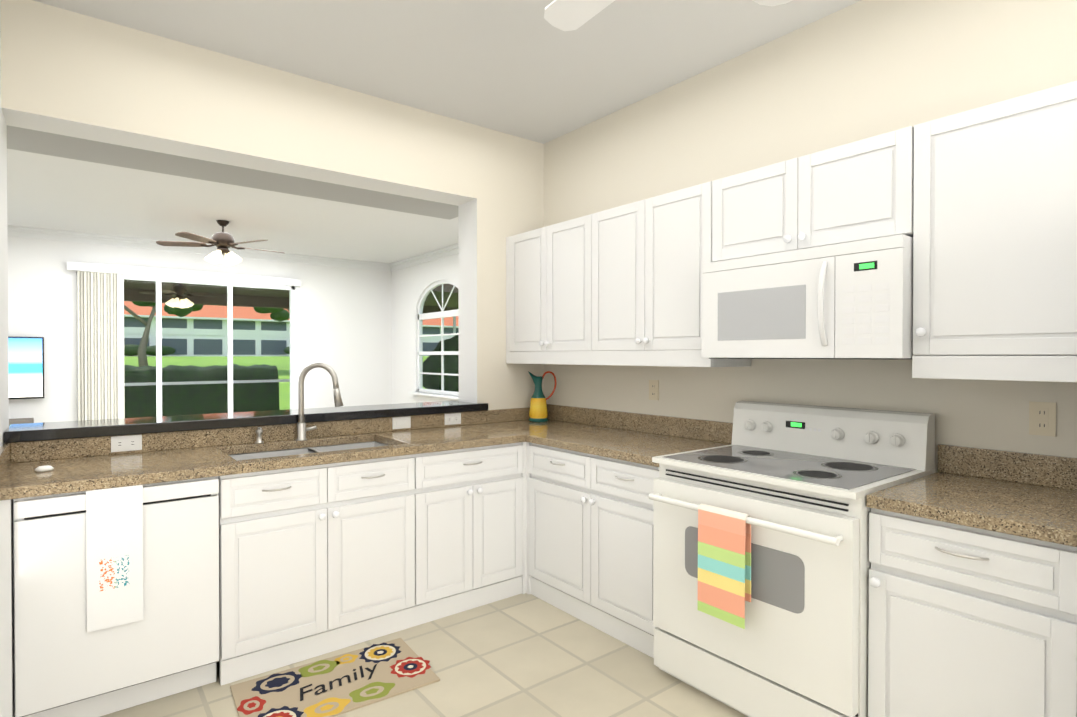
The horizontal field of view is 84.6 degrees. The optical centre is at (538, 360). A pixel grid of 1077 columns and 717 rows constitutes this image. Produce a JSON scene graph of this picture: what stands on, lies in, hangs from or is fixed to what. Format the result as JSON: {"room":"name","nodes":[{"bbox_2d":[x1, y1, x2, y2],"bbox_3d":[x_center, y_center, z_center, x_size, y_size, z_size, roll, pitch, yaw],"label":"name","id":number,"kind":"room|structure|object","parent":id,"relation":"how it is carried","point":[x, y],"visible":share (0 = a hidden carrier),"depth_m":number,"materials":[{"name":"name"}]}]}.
{"room":"kitchen","nodes":[
{"label":"kitchen","id":0,"kind":"room"},
{"bbox_2d":[0,0,7,447],"bbox_3d":[-0.285,-0.075,-0.121,0.120,2.870,6.960,0,1,-38],"label":"wall","id":1,"kind":"structure","parent":0,"point":[3,3],"depth_m":2.47,"materials":[{"name":"beige paint"}]},
{"bbox_2d":[8,0,539,426],"bbox_3d":[-0.656,-0.111,4.107,4.500,2.870,0.640,0,1,-38],"label":"wall","id":2,"kind":"structure","parent":0,"point":[82,86],"depth_m":3.61,"materials":[{"name":"beige paint"}]},
{"bbox_2d":[3,401,487,442],"bbox_3d":[-1.372,0.310,3.307,2.378,0.048,0.345,0,1,-38],"label":"bar","id":3,"kind":"object","parent":2,"relation":"on","point":[26,432],"visible":0.98,"depth_m":2.96,"materials":[{"name":"black stone"}]},
{"bbox_2d":[101,593,747,716],"bbox_3d":[-0.945,1.383,3.075,6.240,0.100,12.790,0,1,-38],"label":"floor","id":4,"kind":"structure","parent":0,"point":[525,655],"depth_m":2.49,"materials":[{"name":"tile"}]},
{"bbox_2d":[8,337,43,425],"bbox_3d":[-6.278,0.513,6.566,1.220,1.580,0.430,0,1,-38],"label":"television","id":5,"kind":"object","parent":4,"relation":"on","point":[26,366],"visible":0.6,"depth_m":6.96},
{"bbox_2d":[13,476,218,716],"bbox_3d":[-1.721,0.905,2.443,0.633,0.866,0.584,0,1,-38],"label":"dishwasher","id":6,"kind":"object","parent":4,"relation":"on","point":[66,664],"visible":0.88,"depth_m":2.21,"materials":[{"name":"white metal"}]},
{"bbox_2d":[86,485,142,631],"bbox_3d":[-1.570,0.725,2.197,0.170,0.510,0.027,0,1,-38],"label":"towel","id":7,"kind":"object","parent":6,"relation":"hanging from","point":[114,543],"visible":0.92,"depth_m":2.18,"materials":[{"name":"white fabric"}]},
{"bbox_2d":[218,470,427,685],"bbox_3d":[-1.124,0.991,2.950,0.924,0.685,0.617,0,1,-38],"label":"base cabinet","id":8,"kind":"object","parent":4,"relation":"on","point":[328,558],"depth_m":2.66,"materials":[{"name":"white wood"}]},
{"bbox_2d":[230,638,439,716],"bbox_3d":[-0.825,1.333,2.454,0.758,0.009,0.469,0,1,-34],"label":"mat","id":9,"kind":"object","parent":4,"relation":"on","point":[402,666],"visible":0.98,"depth_m":2.43,"materials":[{"name":"beige fabric"}]},
{"bbox_2d":[300,664,376,700],"bbox_3d":[-0.818,1.328,2.452,0.354,0.001,0.123,0,1,-41],"label":"lettering","id":10,"kind":"object","parent":9,"relation":"on","point":[339,681],"visible":1,"depth_m":2.44,"materials":[{"name":"black carpet"}]},
{"bbox_2d":[364,443,515,621],"bbox_3d":[-0.523,0.896,3.419,0.707,0.868,0.617,0,1,-38],"label":"base cabinet","id":11,"kind":"object","parent":4,"relation":"on","point":[472,491],"depth_m":3.14,"materials":[{"name":"white wood"}]},
{"bbox_2d":[524,442,658,657],"bbox_3d":[0.467,0.898,3.177,0.640,0.868,1.021,0,1,-38],"label":"base cabinet","id":12,"kind":"object","parent":4,"relation":"on","point":[588,518],"depth_m":2.95,"materials":[{"name":"white wood"}]},
{"bbox_2d":[0,404,581,500],"bbox_3d":[-0.900,0.389,3.107,2.876,0.146,0.638,0,1,-38],"label":"countertop","id":13,"kind":"structure","parent":12,"relation":"on","point":[79,464],"depth_m":2.74,"materials":[{"name":"stone"}]},
{"bbox_2d":[35,465,53,471],"bbox_3d":[-1.919,0.419,2.300,0.060,0.020,0.060,0,1,-38],"label":"shell dish","id":14,"kind":"object","parent":13,"relation":"on","point":[47,468],"visible":1,"depth_m":2.28,"materials":[{"name":"white ceramic"}]},
{"bbox_2d":[111,435,141,451],"bbox_3d":[-1.885,0.379,2.712,0.116,0.070,0.007,0,1,-38],"label":"outlet","id":15,"kind":"object","parent":13,"relation":"attached to","point":[126,443],"visible":1,"depth_m":2.71,"materials":[{"name":"white plastic"}]},
{"bbox_2d":[255,427,263,443],"bbox_3d":[-1.419,0.380,3.017,0.042,0.084,0.067,0,1,-38],"label":"soap dispenser","id":16,"kind":"object","parent":13,"relation":"on","point":[259,431],"visible":0.98,"depth_m":3.01,"materials":[{"name":"silver metal"}]},
{"bbox_2d":[229,441,388,460],"bbox_3d":[-1.111,0.550,2.957,0.840,0.168,0.480,0,1,-38],"label":"sink","id":17,"kind":"object","parent":13,"relation":"in","point":[257,455],"visible":0.1,"depth_m":3.11,"materials":[{"name":"silver metal"}]},
{"bbox_2d":[295,362,342,440],"bbox_3d":[-1.158,0.215,3.142,0.260,0.414,0.068,0,0,4],"label":"faucet","id":18,"kind":"object","parent":13,"relation":"on","point":[302,429],"visible":0.96,"depth_m":3.13,"materials":[{"name":"silver metal"}]},
{"bbox_2d":[392,416,410,428],"bbox_3d":[-0.819,0.372,3.545,0.116,0.070,0.006,0,1,-38],"label":"outlet","id":19,"kind":"object","parent":13,"relation":"attached to","point":[400,422],"visible":1,"depth_m":3.54,"materials":[{"name":"white plastic"}]},
{"bbox_2d":[445,413,460,424],"bbox_3d":[-0.543,0.370,3.760,0.116,0.070,0.007,0,1,-38],"label":"outlet","id":20,"kind":"object","parent":13,"relation":"attached to","point":[452,418],"visible":1,"depth_m":3.76,"materials":[{"name":"white plastic"}]},
{"bbox_2d":[528,371,556,421],"bbox_3d":[0.015,0.243,4.042,0.148,0.342,0.167,0,1,-38],"label":"jug","id":21,"kind":"object","parent":13,"relation":"on","point":[538,408],"visible":1,"depth_m":4.02,"materials":[{"name":"teal"}]},
{"bbox_2d":[524,408,732,466],"bbox_3d":[0.474,0.389,3.152,0.656,0.146,0.982,0,1,-38],"label":"countertop","id":22,"kind":"structure","parent":12,"relation":"on","point":[626,436],"depth_m":3.25,"materials":[{"name":"stone"}]},
{"bbox_2d":[648,401,934,716],"bbox_3d":[0.985,0.771,2.395,0.730,1.135,0.840,0,1,-38],"label":"range","id":23,"kind":"object","parent":4,"relation":"on","point":[797,483],"visible":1,"depth_m":2.19,"materials":[{"name":"white metal"}]},
{"bbox_2d":[698,504,750,628],"bbox_3d":[0.688,0.753,2.201,0.045,0.405,0.200,0,1,-38],"label":"towel","id":24,"kind":"object","parent":23,"relation":"hanging from","point":[724,564],"visible":1,"depth_m":2.18,"materials":[{"name":"multicoloured fabric"}]},
{"bbox_2d":[868,508,1076,716],"bbox_3d":[1.470,0.909,1.913,0.617,0.868,0.511,0,1,-38],"label":"base cabinet","id":25,"kind":"object","parent":4,"relation":"on","point":[965,621],"depth_m":1.71,"materials":[{"name":"white wood"}]},
{"bbox_2d":[866,444,1076,546],"bbox_3d":[1.464,0.400,1.904,0.633,0.146,0.512,0,1,-38],"label":"countertop","id":26,"kind":"structure","parent":25,"relation":"on","point":[1029,495],"depth_m":1.91,"materials":[{"name":"stone"}]},
{"bbox_2d":[7,0,860,263],"bbox_3d":[-0.945,-1.587,3.050,6.240,0.100,12.790,0,1,-38],"label":"ceiling","id":27,"kind":"structure","parent":0,"point":[524,69],"depth_m":3.14,"materials":[{"name":"white paint"}]},
{"bbox_2d":[156,220,283,265],"bbox_3d":[-3.538,-1.322,6.698,1.286,0.492,1.292,0,1,-38],"label":"room ceiling fan","id":28,"kind":"object","parent":27,"relation":"hanging from","point":[222,241],"visible":1,"depth_m":6.58,"materials":[{"name":"brown metal"}]},
{"bbox_2d":[544,0,791,30],"bbox_3d":[0.400,-1.393,1.786,0.905,0.267,0.905,0,0,10],"label":"kitchen ceiling fan","id":29,"kind":"object","parent":27,"relation":"hanging from","point":[566,15],"visible":1,"depth_m":2.18,"materials":[{"name":"white"}]},
{"bbox_2d":[500,224,531,408],"bbox_3d":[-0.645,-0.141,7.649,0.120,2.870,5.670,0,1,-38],"label":"wall","id":30,"kind":"structure","parent":0,"point":[515,379],"depth_m":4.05,"materials":[{"name":"beige paint"}]},
{"bbox_2d":[67,261,300,420],"bbox_3d":[-4.658,0.025,8.061,2.740,2.470,0.098,0,1,-38],"label":"vertical blinds","id":31,"kind":"object","parent":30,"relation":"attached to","point":[100,296],"visible":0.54,"depth_m":7.43,"materials":[{"name":"white"}]},
{"bbox_2d":[76,271,294,420],"bbox_3d":[-4.708,0.089,8.151,2.590,2.400,0.100,0,1,-38],"label":"window frame","id":32,"kind":"structure","parent":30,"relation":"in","point":[229,285],"depth_m":8.37,"materials":[{"name":"white"}]},
{"bbox_2d":[124,282,290,415],"bbox_3d":[-4.708,0.057,8.150,2.480,2.225,0.006,0,1,-38],"label":"window panel","id":33,"kind":"object","parent":32,"relation":"attached to","point":[207,348],"visible":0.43,"depth_m":8.21,"materials":[{"name":"clear glass"}]},
{"bbox_2d":[7,225,391,271],"bbox_3d":[-4.783,-1.521,7.965,6.000,0.115,0.080,0,1,-38],"label":"crown molding","id":34,"kind":"structure","parent":30,"relation":"attached to","point":[69,236],"depth_m":7.87,"materials":[{"name":"white wood"}]},
{"bbox_2d":[124,280,457,312],"bbox_3d":[-5.238,-1.249,9.768,10.500,0.450,3.080,0,1,-38],"label":"ceiling","id":35,"kind":"structure","parent":30,"relation":"attached to","point":[256,298],"depth_m":10.76,"materials":[{"name":"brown paint"}]},
{"bbox_2d":[139,283,214,307],"bbox_3d":[-5.669,-1.025,9.350,1.049,0.392,1.012,0,1,-38],"label":"fan","id":36,"kind":"object","parent":35,"relation":"hanging from","point":[173,303],"depth_m":9.25,"materials":[{"name":"brown metal"}]},
{"bbox_2d":[389,243,457,270],"bbox_3d":[-0.813,-1.519,7.690,0.080,0.115,5.220,0,1,-38],"label":"crown molding","id":37,"kind":"structure","parent":30,"relation":"attached to","point":[451,250],"depth_m":8.81,"materials":[{"name":"white wood"}]},
{"bbox_2d":[408,280,458,399],"bbox_3d":[-1.446,-0.324,8.564,0.185,1.680,1.620,0,1,-38],"label":"window","id":38,"kind":"structure","parent":30,"relation":"in","point":[442,314],"depth_m":8.67,"materials":[{"name":"white wood"}]},
{"bbox_2d":[420,289,458,388],"bbox_3d":[-1.393,-0.314,8.605,0.004,1.500,1.400,0,1,-38],"label":"window panel","id":39,"kind":"object","parent":38,"relation":"attached to","point":[437,339],"visible":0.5,"depth_m":8.68,"materials":[{"name":"clear glass"}]},
{"bbox_2d":[540,0,1076,472],"bbox_3d":[2.153,-0.090,1.631,0.120,2.870,6.720,0,1,-38],"label":"wall","id":40,"kind":"structure","parent":0,"point":[864,69],"depth_m":2.65,"materials":[{"name":"beige paint"}]},
{"bbox_2d":[506,217,581,352],"bbox_3d":[0.185,-0.448,3.780,0.328,0.780,0.902,0,1,-38],"label":"upper cabinet","id":41,"kind":"object","parent":40,"relation":"attached to","point":[544,264],"depth_m":3.69,"materials":[{"name":"white wood"}]},
{"bbox_2d":[582,180,713,352],"bbox_3d":[0.661,-0.443,3.171,0.328,0.780,0.858,0,1,-38],"label":"upper cabinet","id":42,"kind":"object","parent":40,"relation":"attached to","point":[642,261],"depth_m":3.03,"materials":[{"name":"white wood"}]},
{"bbox_2d":[649,380,658,399],"bbox_3d":[0.667,0.170,3.430,0.008,0.116,0.072,0,1,-38],"label":"outlet","id":43,"kind":"object","parent":40,"relation":"attached to","point":[653,389],"visible":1,"depth_m":3.42,"materials":[{"name":"beige plastic"}]},
{"bbox_2d":[710,126,913,261],"bbox_3d":[1.182,-0.640,2.502,0.328,0.375,0.829,0,1,-38],"label":"upper cabinet","id":44,"kind":"object","parent":40,"relation":"attached to","point":[863,189],"depth_m":2.33,"materials":[{"name":"white wood"}]},
{"bbox_2d":[701,234,913,359],"bbox_3d":[1.135,-0.223,2.468,0.450,0.430,0.829,0,1,-38],"label":"microwave","id":45,"kind":"object","parent":44,"relation":"attached to","point":[851,300],"visible":0.96,"depth_m":2.27,"materials":[{"name":"white"}]},
{"bbox_2d":[912,81,1076,381],"bbox_3d":[1.606,-0.380,1.963,0.328,0.885,0.540,0,1,-38],"label":"upper cabinet","id":46,"kind":"object","parent":40,"relation":"attached to","point":[979,205],"depth_m":1.88,"materials":[{"name":"white wood"}]},
{"bbox_2d":[1029,401,1055,436],"bbox_3d":[1.745,0.201,2.051,0.008,0.116,0.072,0,1,-38],"label":"outlet","id":47,"kind":"object","parent":40,"relation":"attached to","point":[1042,418],"visible":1,"depth_m":2.05,"materials":[{"name":"beige plastic"}]},
{"label":"outside","id":48,"kind":"structure","parent":0,"visible":0},
{"bbox_2d":[124,356,428,409],"bbox_3d":[-8.453,0.083,80.095,320.000,1.310,210.000,0,1,-38],"label":"lawn","id":49,"kind":"structure","parent":48,"point":[238,360],"depth_m":54.02,"materials":[{"name":"green plant"}]},
{"bbox_2d":[124,364,279,417],"bbox_3d":[-8.685,0.675,10.258,7.650,1.199,1.365,0,1,-38],"label":"hedge","id":50,"kind":"object","parent":49,"relation":"on","point":[199,395],"depth_m":11.31,"materials":[{"name":"green plant"}]},
{"bbox_2d":[124,344,289,355],"bbox_3d":[-30.233,-1.560,94.156,61.151,1.648,2.108,0,1,-38],"label":"hedge","id":51,"kind":"object","parent":49,"relation":"on","point":[128,348],"depth_m":77.36,"materials":[{"name":"green plant"}]},
{"bbox_2d":[124,301,457,366],"bbox_3d":[-13.209,-6.783,55.791,74.896,14.368,31.578,0,1,-38],"label":"tree","id":52,"kind":"object","parent":49,"relation":"on","point":[142,354],"depth_m":32.10,"materials":[{"name":"green plant"}]},
{"bbox_2d":[124,301,458,355],"bbox_3d":[-30.823,-5.225,103.816,91.800,8.897,12.800,0,1,-38],"label":"building","id":53,"kind":"structure","parent":49,"relation":"on","point":[216,313],"depth_m":85.35,"materials":[{"name":"white paint"}]},
{"bbox_2d":[423,335,458,391],"bbox_3d":[0.398,-0.081,10.449,2.900,2.440,6.173,0,1,-38],"label":"bush","id":54,"kind":"object","parent":49,"relation":"on","point":[449,380],"depth_m":11.29,"materials":[{"name":"green plant"}]},
{"bbox_3d":[-5.192,1.309,9.731,10.500,0.055,2.930,0,1,-38],"label":"floor","id":55,"kind":"structure","parent":48,"visible":0},
{"bbox_2d":[124,317,455,385],"bbox_3d":[-6.094,0.016,10.874,10.500,2.500,0.040,0,1,-38],"label":"rail","id":56,"kind":"object","parent":55,"relation":"on","point":[238,381],"depth_m":10.95,"materials":[{"name":"silver metal"}]}
]}

